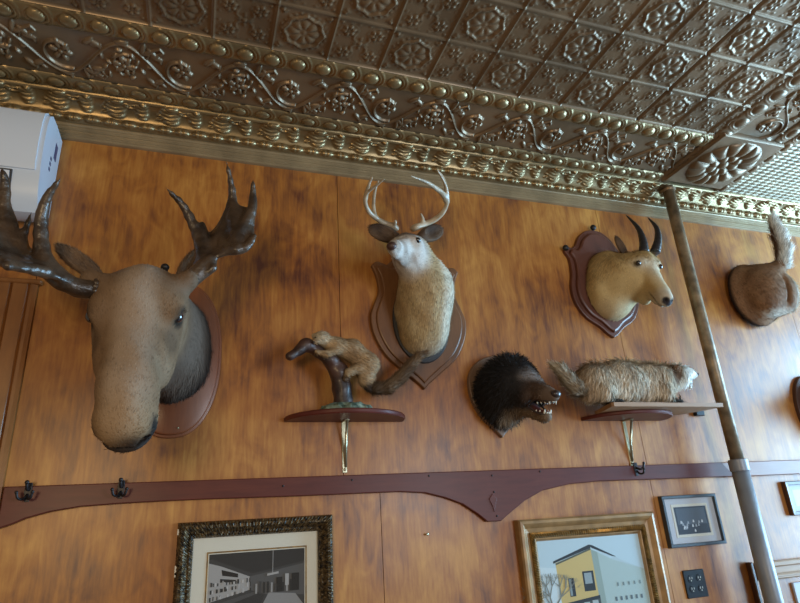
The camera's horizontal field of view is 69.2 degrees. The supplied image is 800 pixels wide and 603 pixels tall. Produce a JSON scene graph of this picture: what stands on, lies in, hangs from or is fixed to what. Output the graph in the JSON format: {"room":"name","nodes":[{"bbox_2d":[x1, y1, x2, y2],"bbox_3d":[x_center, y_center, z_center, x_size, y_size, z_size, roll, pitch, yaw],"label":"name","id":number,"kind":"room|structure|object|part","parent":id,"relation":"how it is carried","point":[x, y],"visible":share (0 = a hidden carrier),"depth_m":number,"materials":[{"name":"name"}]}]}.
{"room":"tavern interior","nodes":[
{"label":"tavern interior","id":0,"kind":"room"},
{"bbox_2d":[0,140,799,602],"bbox_3d":[0.417,0.830,2.389,6.200,3.300,0.100,4,-22,-18],"label":"wall","id":1,"kind":"structure","parent":0,"point":[307,269],"depth_m":2.36,"materials":[{"name":"brown wood"}]},
{"bbox_2d":[0,282,38,504],"bbox_3d":[-1.341,1.083,1.587,0.260,2.462,0.022,4,-22,-18],"label":"trim","id":2,"kind":"structure","parent":1,"relation":"attached to","point":[17,300],"depth_m":1.96,"materials":[{"name":"brown wood"}]},
{"bbox_2d":[0,277,42,285],"bbox_3d":[-1.520,-0.082,1.989,0.512,0.018,0.026,4,-22,-18],"label":"trim","id":3,"kind":"structure","parent":1,"relation":"attached to","point":[39,282],"depth_m":2.04,"materials":[{"name":"brown wood"}]},
{"bbox_2d":[0,106,61,221],"bbox_3d":[-1.659,-0.511,2.002,0.784,0.412,0.219,4,-22,-18],"label":"air conditioner","id":4,"kind":"object","parent":1,"relation":"attached to","point":[30,141],"visible":0.87,"depth_m":2.03,"materials":[{"name":"grey plastic"}]},
{"bbox_2d":[0,162,256,454],"bbox_3d":[-0.874,0.002,1.847,0.777,0.994,0.713,4,-22,-18],"label":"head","id":5,"kind":"object","parent":1,"relation":"attached to","point":[156,338],"visible":1,"depth_m":1.67},
{"bbox_3d":[-0.753,-0.100,1.855,0.027,0.045,0.027,4,-22,-18],"label":"crown knob","id":6,"kind":"part","parent":5,"relation":"part of","materials":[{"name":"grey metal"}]},
{"bbox_2d":[172,514,333,602],"bbox_3d":[-0.480,0.949,1.936,0.522,0.420,0.048,4,-22,-18],"label":"photograph","id":7,"kind":"object","parent":1,"relation":"attached to","point":[278,559],"visible":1,"depth_m":1.97,"materials":[{"name":"white"}]},
{"bbox_2d":[0,65,663,180],"bbox_3d":[-0.368,-0.768,2.498,3.706,0.021,0.069,4,-22,-18],"label":"trim","id":8,"kind":"structure","parent":1,"relation":"attached to","point":[8,72],"depth_m":2.47,"materials":[{"name":"metal"}]},
{"bbox_2d":[284,408,404,472],"bbox_3d":[-0.176,0.514,2.134,0.474,0.208,0.201,4,-22,-18],"label":"shelf","id":9,"kind":"object","parent":1,"relation":"attached to","point":[343,415],"visible":1,"depth_m":2.15,"materials":[{"name":"red wood"}]},
{"bbox_2d":[285,338,371,408],"bbox_3d":[-0.270,0.282,2.179,0.335,0.271,0.148,4,-22,-18],"label":"branch","id":10,"kind":"object","parent":9,"relation":"on","point":[342,392],"visible":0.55,"depth_m":2.15,"materials":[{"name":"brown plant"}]},
{"bbox_2d":[312,329,429,396],"bbox_3d":[-0.115,0.250,2.242,0.501,0.258,0.125,5,-23,-22],"label":"mounted marten","id":11,"kind":"object","parent":10,"relation":"on","point":[365,364],"visible":1,"depth_m":2.19,"materials":[{"name":"fur"}]},
{"bbox_2d":[0,462,731,528],"bbox_3d":[0.171,0.765,2.256,2.973,0.194,0.024,4,-22,-18],"label":"board","id":12,"kind":"object","parent":1,"relation":"attached to","point":[491,495],"visible":0.99,"depth_m":2.18,"materials":[{"name":"red wood"}]},
{"bbox_2d":[14,480,33,501],"bbox_3d":[-1.166,0.591,1.808,0.054,0.064,0.050,4,-22,-18],"label":"coat hook","id":13,"kind":"object","parent":12,"relation":"attached to","point":[28,492],"visible":1,"depth_m":1.81,"materials":[{"name":"grey metal"}]},
{"bbox_3d":[-1.173,0.602,1.827,0.022,0.058,0.005,4,-22,-18],"label":"plate","id":14,"kind":"part","parent":13,"relation":"part of","materials":[{"name":"grey metal"}]},
{"bbox_2d":[110,478,128,498],"bbox_3d":[-0.913,0.609,1.891,0.054,0.064,0.050,4,-22,-18],"label":"coat hook","id":15,"kind":"object","parent":12,"relation":"attached to","point":[121,485],"visible":1,"depth_m":1.89,"materials":[{"name":"grey metal"}]},
{"bbox_3d":[-0.920,0.619,1.910,0.022,0.058,0.005,4,-22,-18],"label":"plate","id":16,"kind":"part","parent":15,"relation":"part of","materials":[{"name":"grey metal"}]},
{"bbox_2d":[633,462,644,475],"bbox_3d":[1.065,0.737,2.556,0.039,0.059,0.054,11,-25,-34],"label":"coat hook","id":17,"kind":"object","parent":12,"relation":"attached to","point":[635,466],"visible":1,"depth_m":2.56,"materials":[{"name":"grey metal"}]},
{"bbox_3d":[1.045,0.743,2.567,0.022,0.058,0.005,4,-22,-18],"label":"plate","id":18,"kind":"part","parent":17,"relation":"part of","materials":[{"name":"grey metal"}]},
{"bbox_2d":[0,78,799,224],"bbox_3d":[0.351,-0.661,2.808,5.278,0.087,0.106,4,-22,-18],"label":"trim","id":19,"kind":"structure","parent":1,"relation":"attached to","point":[64,104],"depth_m":2.63,"materials":[{"name":"metal"}]},
{"bbox_2d":[363,170,465,389],"bbox_3d":[0.037,-0.112,2.351,0.392,0.866,0.653,-7,-21,8],"label":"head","id":20,"kind":"object","parent":1,"relation":"attached to","point":[415,306],"visible":0.98,"depth_m":2.38},
{"bbox_2d":[55,120,799,236],"bbox_3d":[0.335,-0.570,2.848,5.283,0.066,0.039,4,-22,-18],"label":"trim","id":21,"kind":"structure","parent":1,"relation":"attached to","point":[70,131],"depth_m":2.68,"materials":[{"name":"brown wood"}]},
{"bbox_2d":[467,351,560,437],"bbox_3d":[0.449,0.357,2.373,0.312,0.358,0.348,-2,-21,-4],"label":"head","id":22,"kind":"object","parent":1,"relation":"attached to","point":[506,389],"visible":1,"depth_m":2.34},
{"bbox_2d":[514,511,670,602],"bbox_3d":[0.781,1.153,2.311,0.689,0.560,0.040,4,-22,-18],"label":"picture","id":23,"kind":"object","parent":1,"relation":"attached to","point":[606,558],"visible":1,"depth_m":2.36,"materials":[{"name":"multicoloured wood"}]},
{"bbox_2d":[522,533,650,602],"bbox_3d":[0.740,1.153,2.303,0.607,0.396,0.008,4,-22,-18],"label":"print","id":24,"kind":"object","parent":23,"relation":"attached to","point":[572,567],"depth_m":2.34,"materials":[{"name":"multicoloured paper"}]},
{"bbox_2d":[563,215,672,337],"bbox_3d":[1.092,-0.130,2.870,0.445,0.612,0.346,-16,-24,29],"label":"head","id":25,"kind":"object","parent":1,"relation":"attached to","point":[607,285],"visible":1,"depth_m":2.79},
{"bbox_2d":[581,409,672,465],"bbox_3d":[1.061,0.600,2.544,0.450,0.217,0.201,4,-22,-18],"label":"shelf","id":26,"kind":"object","parent":1,"relation":"attached to","point":[641,414],"visible":0.95,"depth_m":2.57,"materials":[{"name":"red wood"}]},
{"bbox_2d":[594,402,723,414],"bbox_3d":[1.119,0.475,2.555,0.590,0.017,0.205,4,-22,-18],"label":"plank","id":27,"kind":"object","parent":26,"relation":"on","point":[675,408],"visible":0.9,"depth_m":2.48,"materials":[{"name":"brown wood"}]},
{"bbox_2d":[546,355,698,407],"bbox_3d":[0.971,0.337,2.514,0.792,0.226,0.221,4,-22,-18],"label":"mounted badger","id":28,"kind":"object","parent":27,"relation":"on","point":[617,380],"visible":0.99,"depth_m":2.45,"materials":[{"name":"fur"}]},
{"bbox_2d":[657,493,726,547],"bbox_3d":[1.302,0.973,2.580,0.309,0.213,0.023,4,-22,-18],"label":"photograph","id":29,"kind":"object","parent":1,"relation":"attached to","point":[692,520],"visible":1,"depth_m":2.58,"materials":[{"name":"grey"}]},
{"bbox_2d":[682,569,708,598],"bbox_3d":[1.266,1.207,2.481,0.112,0.108,0.009,4,-22,-18],"label":"electrical outlet","id":30,"kind":"object","parent":1,"relation":"attached to","point":[694,580],"visible":1,"depth_m":2.48,"materials":[{"name":"black plastic"}]},
{"bbox_2d":[688,575,693,581],"bbox_3d":[1.244,1.186,2.477,0.032,0.028,0.002,4,-22,-18],"label":"socket","id":31,"kind":"object","parent":30,"relation":"attached to","point":[690,577],"depth_m":2.48,"materials":[{"name":"black plastic"}]},
{"bbox_2d":[690,586,695,592],"bbox_3d":[1.246,1.223,2.463,0.032,0.028,0.002,4,-22,-18],"label":"socket","id":32,"kind":"object","parent":30,"relation":"attached to","point":[692,588],"depth_m":2.46,"materials":[{"name":"black plastic"}]},
{"bbox_2d":[696,574,701,580],"bbox_3d":[1.287,1.189,2.492,0.032,0.028,0.002,4,-22,-18],"label":"socket","id":33,"kind":"object","parent":30,"relation":"attached to","point":[698,576],"depth_m":2.49,"materials":[{"name":"black plastic"}]},
{"bbox_2d":[698,585,704,591],"bbox_3d":[1.290,1.226,2.478,0.032,0.028,0.002,4,-22,-18],"label":"socket","id":34,"kind":"object","parent":30,"relation":"attached to","point":[701,588],"depth_m":2.48,"materials":[{"name":"black plastic"}]},
{"bbox_2d":[693,411,704,415],"bbox_3d":[1.448,0.540,2.808,0.052,0.028,0.022,4,-22,-18],"label":"box","id":35,"kind":"object","parent":1,"relation":"attached to","point":[700,413],"visible":0.64,"depth_m":2.80,"materials":[{"name":"black plastic"}]},
{"bbox_2d":[657,69,799,182],"bbox_3d":[1.769,-1.038,2.138,0.098,0.021,2.231,4,-22,-18],"label":"trim","id":36,"kind":"structure","parent":1,"relation":"attached to","point":[775,95],"depth_m":2.60,"materials":[{"name":"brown metal"}]},
{"bbox_2d":[746,562,762,602],"bbox_3d":[1.573,1.372,2.513,0.018,0.442,0.030,4,-22,-18],"label":"trim","id":37,"kind":"structure","parent":1,"relation":"attached to","point":[750,568],"depth_m":2.56,"materials":[{"name":"brown wood"}]},
{"bbox_2d":[714,133,799,192],"bbox_3d":[2.141,-1.011,2.268,0.073,0.021,2.244,4,-22,-18],"label":"trim","id":38,"kind":"structure","parent":1,"relation":"attached to","point":[790,143],"depth_m":2.97,"materials":[{"name":"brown metal"}]},
{"bbox_2d":[722,460,799,476],"bbox_3d":[2.111,0.833,2.929,1.250,0.067,0.020,4,-22,-18],"label":"wall rail","id":39,"kind":"object","parent":1,"relation":"attached to","point":[781,467],"visible":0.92,"depth_m":2.82,"materials":[{"name":"brown wood"}]},
{"bbox_2d":[727,210,799,328],"bbox_3d":[1.978,-0.183,3.147,0.345,0.632,0.284,4,-22,-18],"label":"rump","id":40,"kind":"object","parent":1,"relation":"attached to","point":[761,294],"visible":1,"depth_m":3.09,"materials":[{"name":"fur"}]},
{"bbox_2d":[753,558,799,579],"bbox_3d":[2.067,1.239,2.744,1.000,0.074,0.030,4,-22,-18],"label":"trim","id":41,"kind":"structure","parent":1,"relation":"attached to","point":[788,568],"depth_m":2.64,"materials":[{"name":"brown wood"}]},
{"bbox_2d":[780,481,799,515],"bbox_3d":[2.005,0.958,2.838,0.294,0.156,0.024,4,-22,-18],"label":"framed certificate","id":42,"kind":"object","parent":1,"relation":"attached to","point":[791,489],"visible":1,"depth_m":2.81,"materials":[{"name":"grey"}]},
{"bbox_2d":[791,582,799,602],"bbox_3d":[1.906,1.381,2.639,0.250,0.200,0.012,4,-22,-18],"label":"card","id":43,"kind":"object","parent":1,"relation":"attached to","point":[796,585],"visible":1,"depth_m":2.62,"materials":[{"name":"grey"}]},
{"bbox_2d":[792,376,799,421],"bbox_3d":[2.226,0.530,2.945,0.241,0.380,0.279,4,-22,-18],"label":"mount","id":44,"kind":"object","parent":1,"relation":"attached to","point":[796,384],"visible":1,"depth_m":3.05,"materials":[{"name":"wood"}]},
{"bbox_2d":[20,0,799,135],"bbox_3d":[0.036,-1.233,1.373,3.704,0.019,1.829,4,-22,-18],"label":"ceiling","id":45,"kind":"structure","parent":0,"point":[697,66],"depth_m":2.14,"materials":[{"name":"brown metal"}]},
{"bbox_2d":[0,0,712,145],"bbox_3d":[-0.266,-0.879,2.214,3.706,0.027,0.087,4,-22,-18],"label":"trim","id":46,"kind":"structure","parent":45,"relation":"attached to","point":[14,9],"depth_m":2.19,"materials":[{"name":"metal"}]},
{"bbox_2d":[665,133,783,188],"bbox_3d":[1.649,-0.702,2.962,0.382,0.056,0.400,4,-22,-18],"label":"trim","id":47,"kind":"structure","parent":45,"relation":"attached to","point":[725,159],"depth_m":2.91,"materials":[{"name":"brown metal"}]},
{"bbox_2d":[724,142,799,202],"bbox_3d":[2.458,-0.718,3.116,1.108,0.010,0.737,4,-22,-18],"label":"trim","id":48,"kind":"structure","parent":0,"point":[778,179],"depth_m":3.19,"materials":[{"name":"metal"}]},
{"bbox_3d":[1.148,1.707,0.026,6.200,0.100,3.900,4,-22,-18],"label":"floor","id":49,"kind":"structure","parent":0,"visible":0},
{"bbox_2d":[661,185,783,602],"bbox_3d":[1.549,0.879,2.583,0.083,3.215,0.083,4,-22,-18],"label":"vertical pipe","id":50,"kind":"object","parent":49,"relation":"on","point":[739,467],"visible":0.97,"depth_m":2.67,"materials":[{"name":"brown metal"}]},
{"bbox_3d":[0.938,-1.397,1.258,6.200,0.080,4.000,4,-22,-18],"label":"trim","id":51,"kind":"structure","parent":0,"visible":0},
{"bbox_2d":[0,16,698,172],"bbox_3d":[-0.315,-0.827,2.366,3.716,0.016,0.256,4,-22,-18],"label":"trim","id":52,"kind":"structure","parent":51,"relation":"attached to","point":[28,45],"depth_m":2.35,"materials":[{"name":"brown metal"}]},
{"bbox_2d":[737,87,799,140],"bbox_3d":[1.995,-1.109,2.002,0.244,0.016,1.800,4,-22,-18],"label":"trim","id":53,"kind":"structure","parent":51,"relation":"attached to","point":[782,116],"depth_m":2.68,"materials":[{"name":"brown metal"}]},
{"bbox_2d":[774,122,799,142],"bbox_3d":[2.145,-1.097,2.047,0.077,0.019,1.793,4,-22,-18],"label":"trim","id":54,"kind":"structure","parent":51,"relation":"attached to","point":[792,132],"depth_m":2.78,"materials":[{"name":"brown metal"}]}
]}

